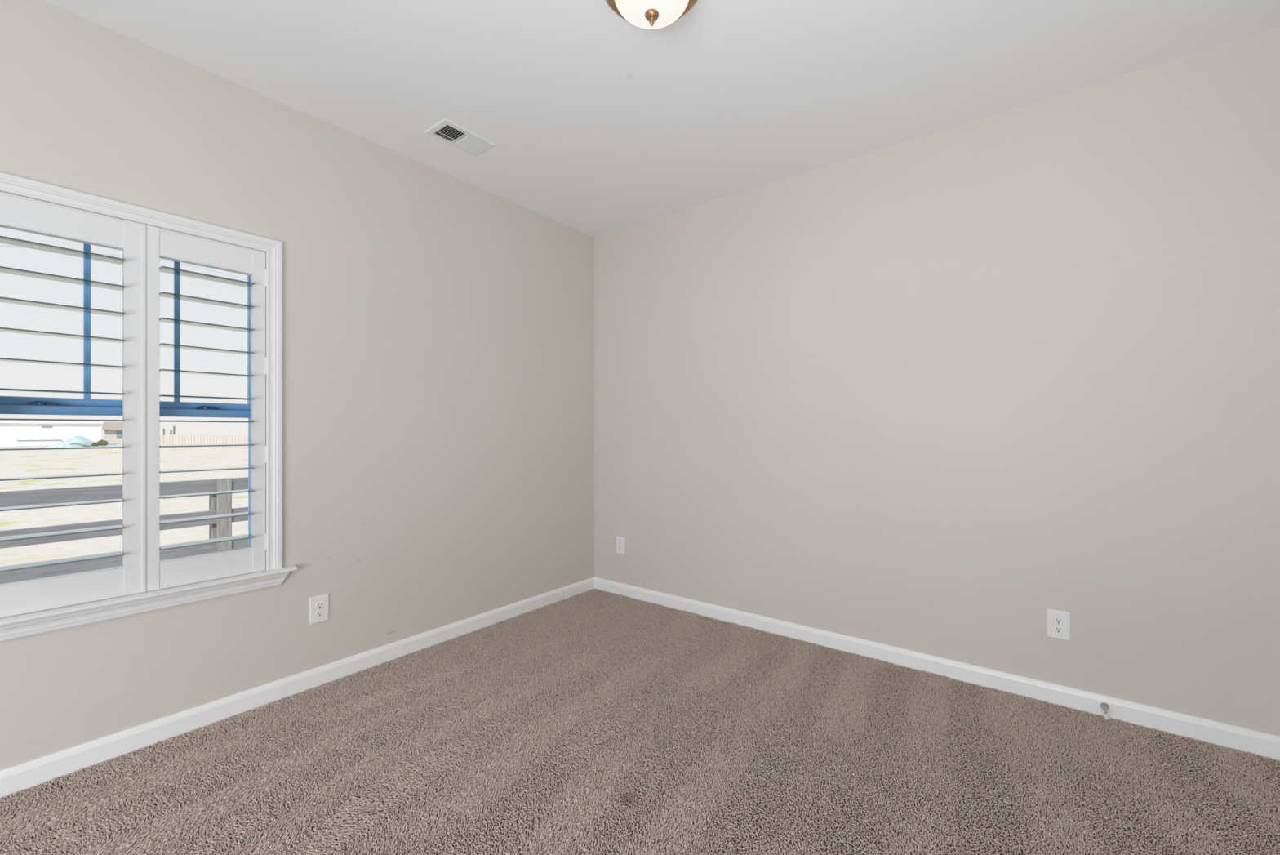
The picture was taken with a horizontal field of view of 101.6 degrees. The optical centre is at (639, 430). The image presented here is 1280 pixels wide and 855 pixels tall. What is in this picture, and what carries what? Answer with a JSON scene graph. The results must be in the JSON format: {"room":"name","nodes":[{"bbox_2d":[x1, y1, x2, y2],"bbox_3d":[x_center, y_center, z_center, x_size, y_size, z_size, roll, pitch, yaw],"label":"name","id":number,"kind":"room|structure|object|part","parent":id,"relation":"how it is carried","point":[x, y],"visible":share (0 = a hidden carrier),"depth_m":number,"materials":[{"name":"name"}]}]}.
{"room":"empty bedroom","nodes":[
{"label":"empty bedroom","id":0,"kind":"room"},
{"bbox_2d":[0,0,594,770],"bbox_3d":[-2.118,0.008,1.975,0.200,3.040,5.900,0,0,38],"label":"wall","id":1,"kind":"structure","parent":0,"point":[438,326],"depth_m":2.62,"materials":[{"name":"beige paint"}]},
{"bbox_2d":[0,172,297,641],"bbox_3d":[-1.995,-0.079,2.078,0.218,1.576,1.040,0,0,38],"label":"window","id":2,"kind":"structure","parent":1,"relation":"in","point":[15,626],"depth_m":2.17,"materials":[{"name":"white paint"}]},
{"bbox_2d":[0,191,141,617],"bbox_3d":[-2.079,-0.086,1.884,0.100,1.438,0.415,0,0,38],"label":"plantation shutter","id":3,"kind":"object","parent":2,"relation":"attached to","point":[21,596],"visible":0.95,"depth_m":1.92,"materials":[{"name":"white paint"}]},
{"bbox_3d":[-2.079,0.575,1.882,0.035,0.115,0.309,0,0,38],"label":"rail","id":4,"kind":"part","parent":3,"relation":"part of","materials":[{"name":"white paint"}]},
{"bbox_3d":[-2.079,-0.749,1.882,0.035,0.113,0.309,0,0,38],"label":"rail","id":5,"kind":"part","parent":3,"relation":"part of","materials":[{"name":"white paint"}]},
{"bbox_3d":[-2.050,-0.432,2.120,0.030,0.721,0.781,0,0,38],"label":"sash","id":6,"kind":"part","parent":2,"relation":"part of","materials":[{"name":"clear glass"}]},
{"bbox_3d":[-2.019,0.264,2.097,0.032,0.706,0.781,0,0,38],"label":"sash","id":7,"kind":"part","parent":2,"relation":"part of","materials":[{"name":"clear glass"}]},
{"bbox_2d":[141,223,266,592],"bbox_3d":[-1.829,-0.086,2.208,0.100,1.438,0.416,0,0,38],"label":"plantation shutter","id":8,"kind":"object","parent":2,"relation":"attached to","point":[157,573],"visible":1,"depth_m":2.16,"materials":[{"name":"white paint"}]},
{"bbox_3d":[-1.828,0.575,2.207,0.035,0.115,0.309,0,0,38],"label":"rail","id":9,"kind":"part","parent":8,"relation":"part of","materials":[{"name":"white paint"}]},
{"bbox_3d":[-1.828,-0.749,2.207,0.035,0.113,0.309,0,0,38],"label":"rail","id":10,"kind":"part","parent":8,"relation":"part of","materials":[{"name":"white paint"}]},
{"bbox_3d":[-2.040,-0.083,2.113,0.105,1.471,0.842,0,0,38],"label":"frame","id":11,"kind":"part","parent":2,"relation":"part of","materials":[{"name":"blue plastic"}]},
{"bbox_2d":[0,576,594,798],"bbox_3d":[-2.033,1.193,1.909,0.014,0.092,5.500,0,0,38],"label":"baseboard","id":12,"kind":"structure","parent":1,"relation":"attached to","point":[33,772],"depth_m":2.27,"materials":[{"name":"white paint"}]},
{"bbox_2d":[309,593,328,624],"bbox_3d":[-1.555,0.867,2.532,0.010,0.128,0.084,0,0,38],"label":"power outlet","id":13,"kind":"object","parent":1,"relation":"attached to","point":[318,605],"visible":1,"depth_m":2.53,"materials":[{"name":"white plastic"}]},
{"bbox_2d":[315,608,324,616],"bbox_3d":[-1.553,0.887,2.530,0.003,0.030,0.037,0,0,38],"label":"receptacle","id":14,"kind":"object","parent":13,"relation":"attached to","point":[318,612],"depth_m":2.53,"materials":[{"name":"white plastic"}]},
{"bbox_2d":[315,600,324,608],"bbox_3d":[-1.553,0.847,2.530,0.003,0.030,0.037,0,0,38],"label":"receptacle","id":15,"kind":"object","parent":13,"relation":"attached to","point":[318,604],"depth_m":2.53,"materials":[{"name":"white plastic"}]},
{"bbox_2d":[0,594,1279,854],"bbox_3d":[-0.634,1.333,0.829,3.550,0.189,5.500,0,0,38],"label":"floor","id":16,"kind":"structure","parent":0,"point":[811,763],"depth_m":1.77,"materials":[{"name":"brown carpet"}]},
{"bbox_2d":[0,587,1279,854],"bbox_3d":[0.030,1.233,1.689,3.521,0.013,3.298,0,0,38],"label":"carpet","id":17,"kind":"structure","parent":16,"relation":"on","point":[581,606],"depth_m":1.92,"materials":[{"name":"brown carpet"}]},
{"bbox_2d":[43,0,1279,236],"bbox_3d":[-0.634,-1.612,0.829,3.950,0.200,5.900,0,0,38],"label":"ceiling","id":18,"kind":"structure","parent":0,"point":[598,122],"depth_m":2.17,"materials":[{"name":"white paint"}]},
{"bbox_2d":[424,118,495,156],"bbox_3d":[-0.930,-1.508,2.704,0.189,0.008,0.293,0,0,38],"label":"ceiling vent","id":19,"kind":"object","parent":18,"relation":"in","point":[446,131],"visible":1,"depth_m":2.69,"materials":[{"name":"white metal"}]},
{"bbox_3d":[-0.925,-1.508,2.710,0.127,0.005,0.010,0,0,38],"label":"blade","id":20,"kind":"part","parent":19,"relation":"part of","materials":[{"name":"white metal"}]},
{"bbox_3d":[-0.918,-1.508,2.719,0.127,0.005,0.010,0,0,38],"label":"blade","id":21,"kind":"part","parent":19,"relation":"part of","materials":[{"name":"white metal"}]},
{"bbox_3d":[-0.911,-1.508,2.728,0.127,0.005,0.010,0,0,38],"label":"blade","id":22,"kind":"part","parent":19,"relation":"part of","materials":[{"name":"white metal"}]},
{"bbox_3d":[-0.904,-1.508,2.737,0.127,0.005,0.010,0,0,38],"label":"blade","id":23,"kind":"part","parent":19,"relation":"part of","materials":[{"name":"white metal"}]},
{"bbox_3d":[-0.897,-1.508,2.747,0.127,0.005,0.010,0,0,38],"label":"blade","id":24,"kind":"part","parent":19,"relation":"part of","materials":[{"name":"white metal"}]},
{"bbox_3d":[-0.889,-1.508,2.756,0.127,0.005,0.010,0,0,38],"label":"blade","id":25,"kind":"part","parent":19,"relation":"part of","materials":[{"name":"white metal"}]},
{"bbox_3d":[-0.882,-1.508,2.765,0.127,0.005,0.010,0,0,38],"label":"blade","id":26,"kind":"part","parent":19,"relation":"part of","materials":[{"name":"white metal"}]},
{"bbox_3d":[-0.875,-1.508,2.775,0.127,0.005,0.010,0,0,38],"label":"blade","id":27,"kind":"part","parent":19,"relation":"part of","materials":[{"name":"white metal"}]},
{"bbox_3d":[-0.868,-1.508,2.784,0.127,0.005,0.010,0,0,38],"label":"blade","id":28,"kind":"part","parent":19,"relation":"part of","materials":[{"name":"white metal"}]},
{"bbox_3d":[-0.861,-1.508,2.793,0.127,0.005,0.010,0,0,38],"label":"blade","id":29,"kind":"part","parent":19,"relation":"part of","materials":[{"name":"white metal"}]},
{"bbox_2d":[605,0,697,29],"bbox_3d":[0.040,-1.440,1.766,0.345,0.145,0.345,0,0,38],"label":"ceiling lamp","id":30,"kind":"object","parent":18,"relation":"attached to","point":[643,14],"visible":1,"depth_m":1.77,"materials":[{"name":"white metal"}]},
{"bbox_2d":[594,27,1279,735],"bbox_3d":[1.187,0.008,3.023,3.750,3.040,0.200,0,0,38],"label":"wall","id":31,"kind":"structure","parent":0,"point":[937,393],"depth_m":2.52,"materials":[{"name":"beige paint"}]},
{"bbox_2d":[616,536,624,554],"bbox_3d":[-0.149,0.865,3.923,0.084,0.128,0.010,0,0,38],"label":"power outlet","id":32,"kind":"object","parent":31,"relation":"attached to","point":[620,540],"visible":1,"depth_m":3.92,"materials":[{"name":"white plastic"}]},
{"bbox_2d":[594,576,1279,760],"bbox_3d":[1.043,1.193,2.999,3.550,0.092,0.014,0,0,38],"label":"baseboard","id":33,"kind":"structure","parent":31,"relation":"attached to","point":[1265,744],"depth_m":2.50,"materials":[{"name":"white paint"}]},
{"bbox_2d":[1100,702,1109,719],"bbox_3d":[1.972,1.189,2.210,0.030,0.033,0.098,0,0,38],"label":"door stop","id":34,"kind":"object","parent":33,"relation":"attached to","point":[1104,705],"visible":1,"depth_m":2.23,"materials":[{"name":"silver metal"}]},
{"bbox_3d":[1.974,1.192,2.212,0.011,0.018,0.063,0,0,38],"label":"rod","id":35,"kind":"part","parent":34,"relation":"part of","materials":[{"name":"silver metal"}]},
{"bbox_2d":[1046,608,1070,640],"bbox_3d":[1.885,0.875,2.351,0.084,0.128,0.010,0,0,38],"label":"power outlet","id":36,"kind":"object","parent":31,"relation":"attached to","point":[1058,622],"visible":1,"depth_m":2.35,"materials":[{"name":"white plastic"}]},
{"bbox_2d":[1053,625,1063,632],"bbox_3d":[1.884,0.895,2.349,0.037,0.030,0.003,0,0,38],"label":"receptacle","id":37,"kind":"object","parent":36,"relation":"attached to","point":[1056,628],"depth_m":2.35,"materials":[{"name":"white plastic"}]},
{"bbox_2d":[1053,616,1063,624],"bbox_3d":[1.884,0.856,2.349,0.037,0.030,0.003,0,0,38],"label":"receptacle","id":38,"kind":"object","parent":36,"relation":"attached to","point":[1056,620],"depth_m":2.35,"materials":[{"name":"white plastic"}]},
{"label":"outside","id":39,"kind":"structure","parent":0,"visible":0},
{"bbox_2d":[0,437,248,566],"bbox_3d":[-46.664,1.828,58.814,139.800,0.300,210.000,0,0,38],"label":"ground","id":40,"kind":"structure","parent":39,"point":[13,463],"depth_m":16.12,"materials":[{"name":"soil"}]},
{"bbox_2d":[0,420,103,446],"bbox_3d":[-67.645,0.328,56.809,5.200,2.700,12.900,0,0,44],"label":"building","id":41,"kind":"structure","parent":40,"relation":"on","point":[12,433],"depth_m":56.90,"materials":[{"name":"white paint"}]},
{"bbox_2d":[47,435,120,447],"bbox_3d":[-57.043,1.110,53.695,2.570,1.137,5.234,0,0,44],"label":"heap","id":42,"kind":"object","parent":40,"relation":"on","point":[75,441],"visible":0.86,"depth_m":52.63,"materials":[{"name":"white"}]},
{"bbox_2d":[96,439,108,446],"bbox_3d":[-54.588,1.299,52.989,0.885,0.758,0.876,0,0,0],"label":"shrub","id":43,"kind":"object","parent":40,"relation":"on","point":[101,441],"visible":0.98,"depth_m":52.88,"materials":[{"name":"green plant"}]},
{"bbox_2d":[102,422,122,443],"bbox_3d":[-67.629,0.303,69.340,6.800,2.750,5.300,0,0,44],"label":"house","id":44,"kind":"structure","parent":40,"relation":"on","point":[113,430],"depth_m":66.23,"materials":[{"name":"beige"}]},
{"bbox_3d":[-67.663,0.753,69.304,6.000,1.850,4.800,0,0,44],"label":"wall panel","id":45,"kind":"part","parent":44,"relation":"part of","materials":[{"name":"beige"}]},
{"bbox_2d":[0,476,248,582],"bbox_3d":[-5.019,1.082,4.366,0.165,1.192,7.408,0,0,38],"label":"fence","id":46,"kind":"object","parent":40,"relation":"on","point":[220,504],"visible":0.22,"depth_m":4.63,"materials":[{"name":"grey wood"}]},
{"bbox_3d":[-4.976,1.186,4.347,0.025,0.140,2.412,0,0,38],"label":"rail","id":47,"kind":"part","parent":46,"relation":"part of","materials":[{"name":"grey wood"}]},
{"bbox_3d":[-4.976,0.873,4.347,0.025,0.140,2.412,0,0,38],"label":"rail","id":48,"kind":"part","parent":46,"relation":"part of","materials":[{"name":"grey wood"}]},
{"bbox_3d":[-4.976,0.561,4.347,0.025,0.140,2.412,0,0,38],"label":"rail","id":49,"kind":"part","parent":46,"relation":"part of","materials":[{"name":"grey wood"}]},
{"bbox_3d":[-4.304,1.088,5.332,0.115,1.180,0.130,0,0,38],"label":"post","id":50,"kind":"part","parent":46,"relation":"part of","materials":[{"name":"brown wood"}]},
{"bbox_3d":[-3.496,1.186,6.263,0.025,0.140,2.414,0,0,38],"label":"rail","id":51,"kind":"part","parent":46,"relation":"part of","materials":[{"name":"grey wood"}]},
{"bbox_3d":[-3.496,0.873,6.263,0.025,0.140,2.414,0,0,38],"label":"rail","id":52,"kind":"part","parent":46,"relation":"part of","materials":[{"name":"grey wood"}]},
{"bbox_3d":[-3.496,0.561,6.263,0.025,0.140,2.414,0,0,38],"label":"rail","id":53,"kind":"part","parent":46,"relation":"part of","materials":[{"name":"grey wood"}]},
{"bbox_2d":[173,426,175,435],"bbox_3d":[-46.600,0.628,52.200,0.152,2.100,0.160,0,0,0],"label":"post","id":54,"kind":"object","parent":40,"relation":"on","point":[174,427],"visible":0.34,"depth_m":52.15,"materials":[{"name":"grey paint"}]},
{"bbox_2d":[160,434,248,447],"bbox_3d":[-41.415,1.023,50.019,13.830,1.310,0.064,0,0,0],"label":"picket fence","id":55,"kind":"object","parent":40,"relation":"on","point":[166,440],"visible":0.54,"depth_m":49.99,"materials":[{"name":"white wood"}]},
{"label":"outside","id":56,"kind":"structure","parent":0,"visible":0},
{"bbox_2d":[0,244,247,279],"bbox_3d":[-25.000,-7.772,25.000,30.003,3.826,0.026,0,0,0],"label":"power cable","id":57,"kind":"object","parent":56,"point":[0,245],"visible":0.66,"depth_m":24.99,"materials":[{"name":"black"}]}
]}

